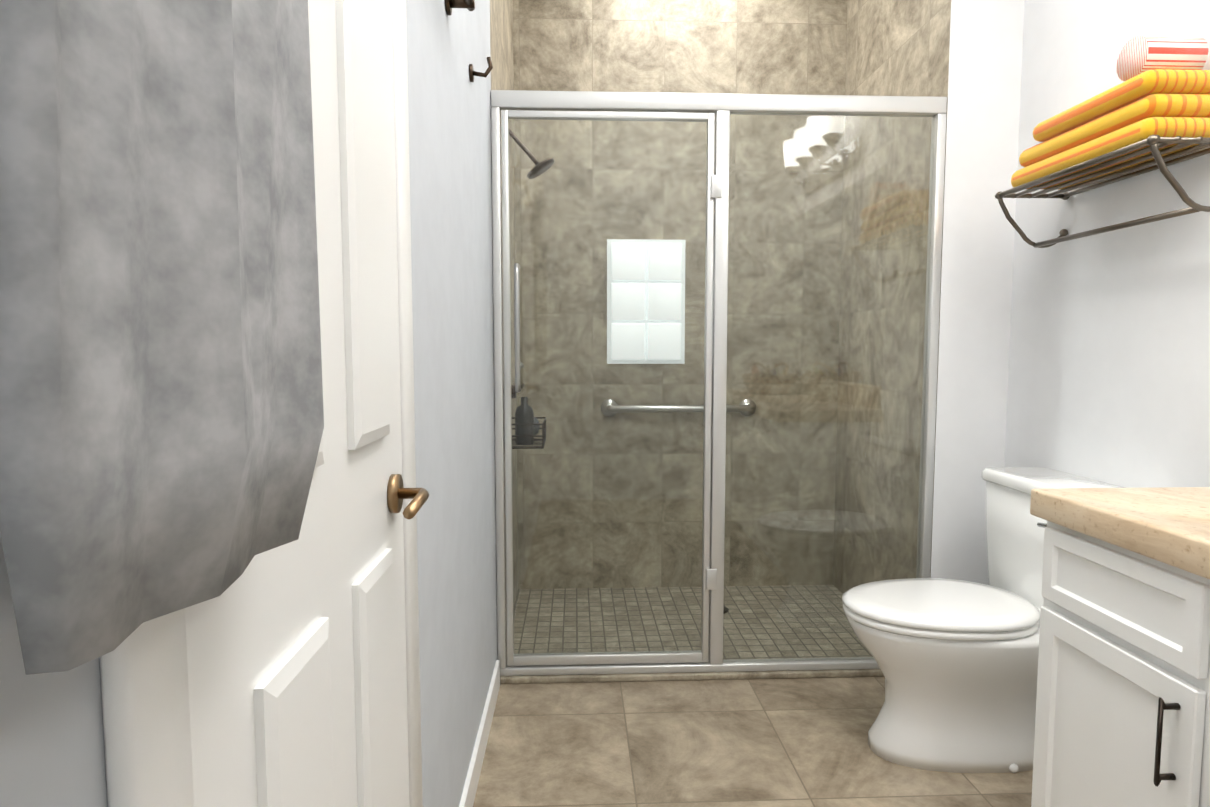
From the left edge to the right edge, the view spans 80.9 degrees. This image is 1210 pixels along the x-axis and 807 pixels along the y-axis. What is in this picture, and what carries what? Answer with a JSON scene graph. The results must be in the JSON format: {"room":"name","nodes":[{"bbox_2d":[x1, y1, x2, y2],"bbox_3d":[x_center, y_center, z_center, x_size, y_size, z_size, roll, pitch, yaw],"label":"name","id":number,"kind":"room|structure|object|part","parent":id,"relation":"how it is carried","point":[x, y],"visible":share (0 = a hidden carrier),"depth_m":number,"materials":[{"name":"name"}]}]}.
{"room":"bathroom","nodes":[
{"label":"bathroom","id":0,"kind":"room"},
{"bbox_2d":[0,0,518,806],"bbox_3d":[-0.385,-0.452,1.395,0.100,3.000,3.980,0,4,-2],"label":"wall","id":1,"kind":"structure","parent":0,"point":[52,750],"depth_m":1.50,"materials":[{"name":"paint"}]},
{"bbox_2d":[0,0,323,674],"bbox_3d":[-0.237,-0.513,0.377,0.090,1.238,0.290,0,4,-2],"label":"towel","id":2,"kind":"object","parent":1,"relation":"hanging from","point":[161,412],"visible":1,"depth_m":0.34,"materials":[{"name":"grey fabric"}]},
{"bbox_2d":[99,0,422,806],"bbox_3d":[-0.295,-0.085,0.759,0.024,2.365,0.740,0,4,-2],"label":"door","id":3,"kind":"structure","parent":1,"relation":"attached to","point":[145,712],"depth_m":0.78,"materials":[{"name":"white wood"}]},
{"bbox_3d":[-0.284,0.556,0.681,0.012,0.660,0.155,0,4,-2],"label":"panel","id":4,"kind":"part","parent":3,"relation":"part of","materials":[{"name":"white wood"}]},
{"bbox_3d":[-0.294,-0.326,0.869,0.012,0.750,0.155,0,4,-2],"label":"panel","id":5,"kind":"part","parent":3,"relation":"part of","materials":[{"name":"white wood"}]},
{"bbox_3d":[-0.294,0.536,0.935,0.012,0.660,0.155,0,4,-2],"label":"panel","id":6,"kind":"part","parent":3,"relation":"part of","materials":[{"name":"white wood"}]},
{"bbox_2d":[387,474,403,512],"bbox_3d":[-0.300,0.129,1.016,0.010,0.056,0.056,0,4,-2],"label":"rose","id":7,"kind":"object","parent":3,"relation":"attached to","point":[394,501],"visible":0.88,"depth_m":1.00,"materials":[{"name":"brown metal"}]},
{"bbox_2d":[398,488,428,518],"bbox_3d":[-0.270,0.135,0.969,0.046,0.021,0.113,0,4,-2],"label":"lever","id":8,"kind":"object","parent":7,"relation":"attached to","point":[419,496],"visible":1,"depth_m":0.97,"materials":[{"name":"brown metal"}]},
{"bbox_3d":[-0.312,-0.110,1.095,0.018,2.365,0.065,0,4,-2],"label":"casing","id":9,"kind":"part","parent":3,"relation":"part of","materials":[{"name":"white"}]},
{"bbox_2d":[445,0,474,14],"bbox_3d":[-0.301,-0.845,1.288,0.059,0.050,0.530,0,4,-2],"label":"robe hook","id":10,"kind":"object","parent":1,"relation":"attached to","point":[469,5],"visible":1,"depth_m":1.52,"materials":[{"name":"brown metal"}]},
{"bbox_3d":[-0.311,-0.863,1.527,0.059,0.022,0.022,0,4,-2],"label":"post","id":11,"kind":"part","parent":10,"relation":"part of","materials":[{"name":"brown metal"}]},
{"bbox_2d":[459,660,499,806],"bbox_3d":[-0.342,0.974,1.832,0.012,0.090,1.230,0,4,-2],"label":"baseboard","id":12,"kind":"structure","parent":1,"relation":"attached to","point":[471,782],"depth_m":1.97,"materials":[{"name":"white wood"}]},
{"bbox_2d":[469,57,492,81],"bbox_3d":[-0.325,-0.878,1.867,0.060,0.063,0.044,0,4,-2],"label":"robe hook","id":13,"kind":"object","parent":1,"relation":"attached to","point":[472,73],"visible":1,"depth_m":1.86,"materials":[{"name":"brown metal"}]},
{"bbox_2d":[511,383,523,397],"bbox_3d":[-0.344,-0.044,2.623,0.080,0.160,0.182,0,4,-2],"label":"shower valve","id":14,"kind":"object","parent":1,"relation":"attached to","point":[513,393],"depth_m":2.60,"materials":[{"name":"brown metal"}]},
{"bbox_2d":[504,397,545,448],"bbox_3d":[-0.316,0.006,2.828,0.152,0.316,0.266,0,4,-2],"label":"caddy","id":15,"kind":"object","parent":1,"relation":"hanging from","point":[518,440],"visible":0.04,"depth_m":2.75,"materials":[{"name":"grey metal"}]},
{"bbox_2d":[509,129,553,178],"bbox_3d":[-0.283,-0.914,2.548,0.201,0.207,0.116,0,4,-2],"label":"shower head","id":16,"kind":"object","parent":1,"relation":"attached to","point":[537,169],"visible":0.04,"depth_m":2.54},
{"bbox_2d":[513,0,847,588],"bbox_3d":[0.471,-0.603,3.366,1.775,3.000,0.100,0,4,-2],"label":"wall","id":17,"kind":"structure","parent":0,"point":[795,47],"depth_m":3.31,"materials":[{"name":"tile"}]},
{"bbox_2d":[607,239,685,363],"bbox_3d":[0.191,-0.473,3.308,0.364,0.574,0.011,0,4,-2],"label":"window frame","id":18,"kind":"structure","parent":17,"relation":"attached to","point":[681,321],"depth_m":3.30,"materials":[{"name":"white"}]},
{"bbox_2d":[611,243,681,359],"bbox_3d":[0.192,-0.472,3.293,0.328,0.538,0.018,0,4,-2],"label":"window","id":19,"kind":"structure","parent":18,"relation":"attached to","point":[666,266],"depth_m":3.28,"materials":[{"name":"white glass"}]},
{"bbox_2d":[601,399,755,415],"bbox_3d":[0.350,0.023,3.323,0.735,0.080,0.069,0,4,-2],"label":"grab rail","id":20,"kind":"object","parent":17,"relation":"attached to","point":[608,403],"depth_m":3.29,"materials":[{"name":"silver metal"}]},
{"bbox_2d":[473,585,1032,806],"bbox_3d":[0.554,1.089,1.502,1.975,0.112,4.080,0,4,-2],"label":"floor","id":21,"kind":"structure","parent":0,"point":[794,742],"depth_m":2.17,"materials":[{"name":"tile"}]},
{"bbox_2d":[500,669,883,683],"bbox_3d":[0.386,0.956,2.518,1.525,0.022,0.070,0,4,-2],"label":"sill","id":22,"kind":"structure","parent":21,"relation":"on","point":[578,678],"depth_m":2.48,"materials":[{"name":"tile"}]},
{"bbox_2d":[491,90,946,675],"bbox_3d":[0.387,-0.041,2.428,1.521,1.977,0.116,0,4,-2],"label":"shower enclosure","id":23,"kind":"object","parent":22,"relation":"on","point":[713,110],"visible":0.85,"depth_m":2.42,"materials":[{"name":"clear glass"}]},
{"bbox_3d":[-0.360,-0.026,2.412,0.028,1.895,0.045,0,4,-2],"label":"post","id":24,"kind":"part","parent":23,"relation":"part of","materials":[{"name":"silver metal"}]},
{"bbox_3d":[-0.290,-0.249,2.354,0.018,0.427,0.058,0,4,-2],"label":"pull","id":25,"kind":"part","parent":23,"relation":"part of","materials":[{"name":"silver metal"}]},
{"bbox_3d":[0.012,-0.032,2.427,0.663,1.829,0.006,0,4,-2],"label":"glass","id":26,"kind":"part","parent":23,"relation":"part of","materials":[{"name":"clear glass"}]},
{"bbox_3d":[0.391,-0.028,2.443,0.045,1.895,0.045,0,4,-2],"label":"post","id":27,"kind":"part","parent":23,"relation":"part of","materials":[{"name":"silver metal"}]},
{"bbox_3d":[1.131,-0.030,2.474,0.030,1.895,0.045,0,4,-2],"label":"post","id":28,"kind":"part","parent":23,"relation":"part of","materials":[{"name":"silver metal"}]},
{"bbox_2d":[842,467,1125,772],"bbox_3d":[1.051,0.613,2.019,0.732,0.783,0.534,0,4,-2],"label":"toilet","id":29,"kind":"object","parent":21,"relation":"on","point":[956,661],"visible":0.75,"depth_m":1.96,"materials":[{"name":"white ceramic"}]},
{"bbox_3d":[0.950,0.595,2.033,0.528,0.022,0.384,0,4,-2],"label":"seat","id":30,"kind":"part","parent":29,"relation":"part of","materials":[{"name":"white plastic"}]},
{"bbox_3d":[0.949,0.568,2.030,0.530,0.028,0.388,0,4,-2],"label":"lid","id":31,"kind":"part","parent":29,"relation":"part of","materials":[{"name":"white plastic"}]},
{"bbox_3d":[1.029,0.804,2.052,0.670,0.395,0.380,0,4,-2],"label":"bowl","id":32,"kind":"part","parent":29,"relation":"part of","materials":[{"name":"white ceramic"}]},
{"bbox_2d":[1030,511,1209,806],"bbox_3d":[1.204,0.713,0.580,0.546,0.802,1.943,0,4,-2],"label":"bathroom vanity","id":33,"kind":"object","parent":21,"relation":"on","point":[1122,718],"depth_m":1.29,"materials":[{"name":"painted wood"},{"name":"stone"},{"name":"metal"}]},
{"bbox_2d":[1030,487,1209,570],"bbox_3d":[1.212,0.284,0.555,0.528,0.058,1.958,0,4,-2],"label":"countertop","id":34,"kind":"structure","parent":33,"relation":"on","point":[1172,522],"depth_m":1.31,"materials":[{"name":"beige stone"}]},
{"bbox_3d":[0.920,0.554,1.162,0.029,0.151,0.011,0,4,-2],"label":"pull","id":35,"kind":"part","parent":33,"relation":"part of","materials":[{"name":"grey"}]},
{"bbox_2d":[833,0,1024,593],"bbox_3d":[1.254,-0.566,2.885,0.250,3.000,0.930,0,4,-2],"label":"wall","id":36,"kind":"structure","parent":0,"point":[964,57],"depth_m":2.51,"materials":[{"name":"paint"}]},
{"bbox_2d":[1004,0,1209,487],"bbox_3d":[1.489,-0.458,1.473,0.100,3.000,3.980,0,4,-2],"label":"wall","id":37,"kind":"structure","parent":0,"point":[1109,369],"depth_m":2.00,"materials":[{"name":"paint"}]},
{"bbox_2d":[995,135,1209,247],"bbox_3d":[1.310,-0.536,1.873,0.228,0.168,0.595,0,4,-2],"label":"towel shelf","id":38,"kind":"object","parent":37,"relation":"attached to","point":[1151,141],"visible":1,"depth_m":1.80,"materials":[{"name":"grey metal"}]},
{"bbox_3d":[1.207,-0.608,1.863,0.015,0.016,0.595,0,4,-2],"label":"rod","id":39,"kind":"part","parent":38,"relation":"part of","materials":[{"name":"grey metal"}]},
{"bbox_3d":[1.257,-0.608,1.866,0.011,0.012,0.595,0,4,-2],"label":"rod","id":40,"kind":"part","parent":38,"relation":"part of","materials":[{"name":"grey metal"}]},
{"bbox_2d":[1011,36,1209,189],"bbox_3d":[1.310,-0.748,1.857,0.195,0.262,0.525,0,4,-2],"label":"towels","id":41,"kind":"object","parent":38,"relation":"on","point":[1163,90],"visible":0.79,"depth_m":1.66,"materials":[{"name":"yellow fabric"}]},
{"bbox_3d":[1.307,-0.608,1.868,0.011,0.012,0.595,0,4,-2],"label":"rod","id":42,"kind":"part","parent":38,"relation":"part of","materials":[{"name":"grey metal"}]},
{"bbox_3d":[1.357,-0.608,1.870,0.011,0.012,0.595,0,4,-2],"label":"rod","id":43,"kind":"part","parent":38,"relation":"part of","materials":[{"name":"grey metal"}]},
{"bbox_3d":[1.407,-0.609,1.872,0.011,0.012,0.595,0,4,-2],"label":"rod","id":44,"kind":"part","parent":38,"relation":"part of","materials":[{"name":"grey metal"}]}
]}

